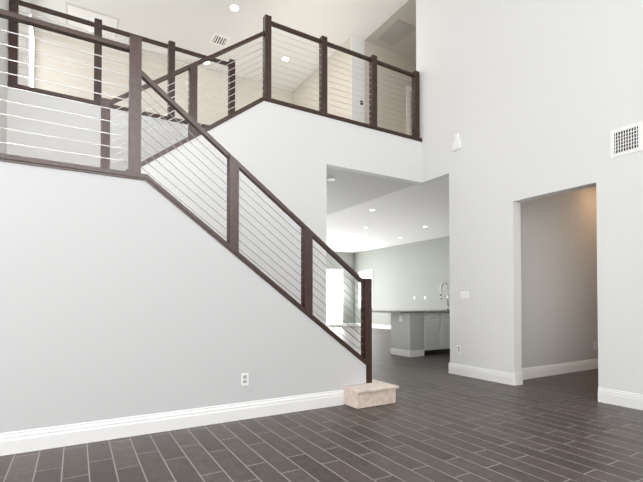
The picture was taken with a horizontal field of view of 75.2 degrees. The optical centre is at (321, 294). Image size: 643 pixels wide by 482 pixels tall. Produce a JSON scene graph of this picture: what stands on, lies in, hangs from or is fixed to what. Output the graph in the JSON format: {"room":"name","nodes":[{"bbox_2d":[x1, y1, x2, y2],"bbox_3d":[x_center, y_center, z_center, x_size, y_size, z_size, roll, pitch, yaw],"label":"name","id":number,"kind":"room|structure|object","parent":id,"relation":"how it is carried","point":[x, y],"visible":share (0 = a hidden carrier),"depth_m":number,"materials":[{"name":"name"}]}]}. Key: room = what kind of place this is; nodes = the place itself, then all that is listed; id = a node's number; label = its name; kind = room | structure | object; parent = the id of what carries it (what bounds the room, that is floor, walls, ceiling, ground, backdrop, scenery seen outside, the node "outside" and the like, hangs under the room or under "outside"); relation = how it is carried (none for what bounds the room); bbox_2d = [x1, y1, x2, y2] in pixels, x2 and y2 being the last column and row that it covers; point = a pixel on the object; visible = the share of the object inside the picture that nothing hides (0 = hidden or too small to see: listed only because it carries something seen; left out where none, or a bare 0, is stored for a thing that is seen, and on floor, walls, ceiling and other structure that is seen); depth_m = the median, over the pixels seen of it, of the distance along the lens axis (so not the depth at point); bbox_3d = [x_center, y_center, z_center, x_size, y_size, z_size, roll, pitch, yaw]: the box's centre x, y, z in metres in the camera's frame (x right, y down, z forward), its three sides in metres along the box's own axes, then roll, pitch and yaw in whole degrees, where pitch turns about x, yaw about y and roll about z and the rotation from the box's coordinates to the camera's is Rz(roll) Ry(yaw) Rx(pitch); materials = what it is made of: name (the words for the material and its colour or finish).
{"room":"entrance hall","nodes":[
{"label":"entrance hall","id":0,"kind":"room"},
{"bbox_2d":[0,0,32,153],"bbox_3d":[-4.055,-2.009,5.349,0.120,6.400,5.480,1,-1,-30],"label":"wall","id":1,"kind":"structure","parent":0,"point":[4,35],"depth_m":4.98,"materials":[{"name":"paint"}]},
{"bbox_2d":[27,8,33,86],"bbox_3d":[-5.120,-3.827,7.351,0.034,2.000,0.900,1,-1,-30],"label":"window","id":2,"kind":"structure","parent":1,"relation":"in","point":[30,30],"depth_m":7.10,"materials":[{"name":"white glass"}]},
{"bbox_2d":[7,88,197,170],"bbox_3d":[-2.620,-0.673,5.847,2.880,3.744,0.120,1,-1,-30],"label":"wall","id":3,"kind":"structure","parent":0,"point":[32,126],"depth_m":5.42,"materials":[{"name":"paint"}]},
{"bbox_2d":[7,82,208,127],"bbox_3d":[-2.620,-2.553,5.877,2.880,0.054,0.156,1,-1,-30],"label":"trim","id":4,"kind":"structure","parent":3,"relation":"on","point":[51,93],"depth_m":5.48,"materials":[{"name":"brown wood"}]},
{"bbox_2d":[8,0,234,122],"bbox_3d":[-2.620,-3.146,5.886,2.872,1.128,0.090,1,-1,-30],"label":"railing","id":5,"kind":"object","parent":4,"relation":"on","point":[99,27],"visible":0.71,"depth_m":5.62,"materials":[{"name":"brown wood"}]},
{"bbox_2d":[33,27,292,124],"bbox_3d":[-1.740,-3.616,9.983,8.540,3.040,0.120,1,-1,-30],"label":"wall","id":6,"kind":"structure","parent":0,"point":[106,76],"depth_m":8.57,"materials":[{"name":"paint"}]},
{"bbox_2d":[0,161,365,432],"bbox_3d":[-2.766,-2.048,2.860,7.500,6.400,0.120,1,-1,-30],"label":"wall","id":7,"kind":"structure","parent":0,"point":[120,297],"depth_m":3.44,"materials":[{"name":"paint"}]},
{"bbox_2d":[0,390,343,455],"bbox_3d":[-2.862,1.070,2.675,7.196,0.160,0.016,1,-1,-30],"label":"baseboard","id":8,"kind":"structure","parent":7,"relation":"attached to","point":[22,441],"depth_m":3.52,"materials":[{"name":"white"}]},
{"bbox_2d":[0,153,366,364],"bbox_3d":[-1.058,-0.120,3.833,3.540,1.784,0.156,1,-1,-30],"label":"trim","id":9,"kind":"structure","parent":7,"relation":"on","point":[147,178],"depth_m":3.62,"materials":[{"name":"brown wood"}]},
{"bbox_2d":[0,9,129,161],"bbox_3d":[-2.103,-1.588,3.242,1.109,1.128,0.090,1,-1,-30],"label":"landing railing","id":10,"kind":"object","parent":9,"relation":"on","point":[40,24],"visible":0.9,"depth_m":3.28,"materials":[{"name":"grey metal"}]},
{"bbox_2d":[128,35,371,382],"bbox_3d":[-0.537,-0.593,4.146,2.519,3.148,0.090,1,-1,-30],"label":"stair railing","id":11,"kind":"object","parent":9,"relation":"on","point":[138,75],"visible":1,"depth_m":3.94,"materials":[{"name":"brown wood"}]},
{"bbox_2d":[240,372,248,385],"bbox_3d":[-0.724,0.795,3.939,0.081,0.124,0.009,1,-1,-30],"label":"outlet","id":12,"kind":"object","parent":7,"relation":"attached to","point":[244,379],"visible":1,"depth_m":3.94,"materials":[{"name":"white plastic"}]},
{"bbox_2d":[30,0,415,91],"bbox_3d":[-0.119,-5.279,7.250,8.780,0.200,6.520,1,-1,-30],"label":"ceiling","id":13,"kind":"structure","parent":0,"point":[193,25],"depth_m":7.98,"materials":[{"name":"paint"}]},
{"bbox_2d":[66,2,118,37],"bbox_3d":[-4.312,-5.155,7.870,0.860,0.028,0.640,1,-1,-30],"label":"ceiling hatch","id":14,"kind":"object","parent":13,"relation":"attached to","point":[87,14],"visible":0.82,"depth_m":7.76,"materials":[{"name":"white paint"}]},
{"bbox_2d":[209,33,230,47],"bbox_3d":[-2.056,-5.152,8.453,0.340,0.016,0.340,1,-1,-30],"label":"ceiling vent","id":15,"kind":"object","parent":13,"relation":"in","point":[219,40],"visible":1,"depth_m":8.44,"materials":[{"name":"white metal"}]},
{"bbox_2d":[229,4,239,11],"bbox_3d":[-1.567,-5.172,7.522,0.190,0.004,0.190,1,-1,-30],"label":"recessed light","id":16,"kind":"object","parent":13,"relation":"in","point":[234,7],"visible":1,"depth_m":7.51,"materials":[{"name":"white plastic"}]},
{"bbox_2d":[281,57,289,61],"bbox_3d":[-0.788,-5.147,9.117,0.190,0.004,0.190,1,-1,-30],"label":"recessed light","id":17,"kind":"object","parent":13,"relation":"in","point":[287,59],"visible":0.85,"depth_m":9.12,"materials":[{"name":"white"}]},
{"bbox_2d":[377,19,415,45],"bbox_3d":[1.473,-5.155,8.230,0.460,0.016,0.660,1,-1,-30],"label":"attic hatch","id":18,"kind":"object","parent":13,"relation":"in","point":[396,32],"visible":0.98,"depth_m":8.20,"materials":[{"name":"white paint"}]},
{"bbox_2d":[141,101,421,325],"bbox_3d":[-0.319,-0.707,5.900,4.580,3.814,0.120,1,-1,-30],"label":"wall","id":19,"kind":"structure","parent":0,"point":[286,156],"depth_m":5.72,"materials":[{"name":"paint"}]},
{"bbox_2d":[125,96,421,170],"bbox_3d":[-0.320,-1.973,5.920,4.578,1.353,0.156,1,-1,-30],"label":"trim","id":20,"kind":"structure","parent":19,"relation":"on","point":[236,113],"depth_m":5.66,"materials":[{"name":"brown wood"}]},
{"bbox_2d":[100,14,271,169],"bbox_3d":[-1.582,-2.352,5.184,2.040,2.898,0.090,1,-1,-30],"label":"stair railing","id":21,"kind":"object","parent":20,"relation":"on","point":[192,68],"visible":0.88,"depth_m":5.15,"materials":[{"name":"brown wood"}]},
{"bbox_2d":[271,21,419,137],"bbox_3d":[0.464,-3.213,6.400,2.704,1.138,0.090,1,-1,-30],"label":"loft railing","id":22,"kind":"object","parent":20,"relation":"on","point":[372,60],"visible":0.85,"depth_m":6.45,"materials":[{"name":"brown wood"}]},
{"bbox_2d":[293,42,344,117],"bbox_3d":[-0.044,-3.750,9.486,0.120,2.788,2.460,1,-1,-30],"label":"wall","id":23,"kind":"structure","parent":0,"point":[307,83],"depth_m":8.97,"materials":[{"name":"paint"}]},
{"bbox_2d":[0,326,642,481],"bbox_3d":[0.765,1.278,7.655,18.500,0.100,21.500,1,-1,-30],"label":"floor","id":24,"kind":"structure","parent":0,"point":[437,421],"depth_m":3.28,"materials":[{"name":"tile"}]},
{"bbox_2d":[344,379,398,408],"bbox_3d":[-1.486,-0.622,4.819,3.786,3.610,2.791,1,-1,-30],"label":"stair steps","id":25,"kind":"structure","parent":24,"relation":"on","point":[372,394],"depth_m":4.43,"materials":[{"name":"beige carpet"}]},
{"bbox_2d":[390,313,449,356],"bbox_3d":[2.802,0.816,9.274,2.776,0.876,0.617,1,-1,-30],"label":"kitchen island","id":26,"kind":"object","parent":24,"relation":"on","point":[416,333],"depth_m":8.60,"materials":[{"name":"white paint"}]},
{"bbox_2d":[372,309,449,312],"bbox_3d":[2.607,0.360,9.372,3.060,0.040,0.990,1,-1,-30],"label":"island countertop","id":27,"kind":"structure","parent":26,"relation":"on","point":[444,310],"depth_m":8.71,"materials":[{"name":"white stone"}]},
{"bbox_2d":[440,282,449,309],"bbox_3d":[2.819,0.021,9.477,0.274,0.639,0.133,1,-1,-30],"label":"faucet","id":28,"kind":"object","parent":27,"relation":"on","point":[446,283],"visible":0.96,"depth_m":9.52,"materials":[{"name":"silver metal"}]},
{"bbox_2d":[327,252,353,322],"bbox_3d":[-1.869,-0.426,16.933,7.670,3.600,0.120,1,-1,-30],"label":"wall","id":29,"kind":"structure","parent":0,"point":[347,258],"depth_m":18.63,"materials":[{"name":"paint"}]},
{"bbox_2d":[327,268,342,325],"bbox_3d":[-1.107,0.080,17.276,4.800,2.500,0.040,1,-1,-30],"label":"kitchen window","id":30,"kind":"structure","parent":29,"relation":"in","point":[332,299],"depth_m":18.26,"materials":[{"name":"white"}]},
{"bbox_2d":[327,323,353,326],"bbox_3d":[-1.835,1.293,16.847,7.630,0.160,0.016,1,-1,-30],"label":"baseboard","id":31,"kind":"structure","parent":29,"relation":"attached to","point":[346,324],"depth_m":18.54,"materials":[{"name":"white"}]},
{"bbox_2d":[327,167,415,214],"bbox_3d":[-2.222,-2.083,10.779,8.540,0.500,10.178,1,-1,-30],"label":"ceiling","id":32,"kind":"structure","parent":0,"point":[346,189],"depth_m":7.40,"materials":[{"name":"paint"}]},
{"bbox_2d":[327,177,334,180],"bbox_3d":[0.157,-1.879,6.767,0.130,0.034,0.130,1,-1,-30],"label":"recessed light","id":33,"kind":"object","parent":32,"relation":"attached to","point":[330,178],"visible":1,"depth_m":6.73,"materials":[{"name":"white"}]},
{"bbox_2d":[345,34,415,135],"bbox_3d":[1.961,-3.755,9.134,3.260,2.788,0.142,1,-1,-30],"label":"wall","id":34,"kind":"structure","parent":0,"point":[366,48],"depth_m":8.64,"materials":[{"name":"paint"}]},
{"bbox_2d":[406,86,411,134],"bbox_3d":[2.277,-3.430,9.243,1.040,2.139,0.018,1,-1,-30],"label":"door frame","id":35,"kind":"structure","parent":34,"relation":"attached to","point":[408,109],"depth_m":9.00,"materials":[{"name":"white wood"}]},
{"bbox_2d":[327,177,448,252],"bbox_3d":[1.927,-2.148,12.347,5.798,0.300,11.680,1,-1,-30],"label":"ceiling","id":36,"kind":"structure","parent":0,"point":[407,214],"depth_m":11.29,"materials":[{"name":"paint"}]},
{"bbox_2d":[354,236,449,324],"bbox_3d":[4.448,-0.474,13.872,0.120,3.600,11.800,1,-1,-30],"label":"wall","id":37,"kind":"structure","parent":0,"point":[404,275],"depth_m":15.84,"materials":[{"name":"paint"}]},
{"bbox_2d":[359,270,372,307],"bbox_3d":[1.903,-0.259,18.034,0.040,1.600,1.000,1,-1,-30],"label":"kitchen window","id":38,"kind":"structure","parent":37,"relation":"in","point":[366,274],"depth_m":18.02,"materials":[{"name":"white"}]},
{"bbox_2d":[354,323,390,328],"bbox_3d":[4.419,1.244,13.759,0.016,0.160,11.640,1,-1,-30],"label":"baseboard","id":39,"kind":"structure","parent":37,"relation":"attached to","point":[379,326],"depth_m":17.25,"materials":[{"name":"white"}]},
{"bbox_2d":[416,0,642,393],"bbox_3d":[4.181,-2.046,2.940,0.160,6.400,9.820,1,-1,-30],"label":"wall","id":40,"kind":"structure","parent":0,"point":[527,100],"depth_m":5.47,"materials":[{"name":"paint"}]},
{"bbox_2d":[452,133,460,150],"bbox_3d":[2.060,-2.333,6.362,0.034,0.240,0.140,1,-1,-30],"label":"wall sensor","id":41,"kind":"object","parent":40,"relation":"attached to","point":[456,144],"visible":1,"depth_m":6.34,"materials":[{"name":"white plastic"}]},
{"bbox_2d":[457,345,460,352],"bbox_3d":[2.076,0.817,6.310,0.009,0.124,0.081,1,-1,-30],"label":"outlet","id":42,"kind":"object","parent":40,"relation":"attached to","point":[458,348],"visible":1,"depth_m":6.30,"materials":[{"name":"white plastic"}]},
{"bbox_2d":[460,290,469,298],"bbox_3d":[2.138,-0.005,6.220,0.008,0.124,0.171,1,-1,-30],"label":"light switch","id":43,"kind":"object","parent":40,"relation":"attached to","point":[465,294],"visible":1,"depth_m":6.21,"materials":[{"name":"white plastic"}]},
{"bbox_2d":[449,363,513,385],"bbox_3d":[2.261,1.122,5.984,0.016,0.160,1.100,1,-1,-30],"label":"baseboard","id":44,"kind":"structure","parent":40,"relation":"attached to","point":[486,374],"depth_m":5.93,"materials":[{"name":"white"}]},
{"bbox_2d":[514,372,522,385],"bbox_3d":[2.620,1.115,5.548,0.158,0.160,0.015,1,-1,-30],"label":"baseboard return","id":45,"kind":"object","parent":40,"relation":"attached to","point":[518,378],"depth_m":5.53,"materials":[{"name":"white"}]},
{"bbox_2d":[598,387,642,409],"bbox_3d":[4.827,1.053,1.618,0.016,0.160,6.970,1,-1,-30],"label":"baseboard","id":46,"kind":"structure","parent":40,"relation":"attached to","point":[621,398],"depth_m":4.42,"materials":[{"name":"white"}]},
{"bbox_2d":[610,121,642,158],"bbox_3d":[3.214,-1.633,4.407,0.014,0.300,0.300,1,-1,-30],"label":"air vent","id":47,"kind":"object","parent":40,"relation":"in","point":[625,140],"visible":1,"depth_m":4.40,"materials":[{"name":"white"}]},
{"bbox_2d":[521,186,597,367],"bbox_3d":[4.175,-0.431,6.797,3.758,3.290,0.120,1,-1,-30],"label":"wall","id":48,"kind":"structure","parent":0,"point":[559,313],"depth_m":6.40,"materials":[{"name":"paint"}]},
{"bbox_2d":[522,359,597,379],"bbox_3d":[4.115,1.132,6.659,3.536,0.160,0.016,1,-1,-30],"label":"baseboard","id":49,"kind":"structure","parent":48,"relation":"attached to","point":[550,370],"depth_m":6.36,"materials":[{"name":"white"}]}
]}

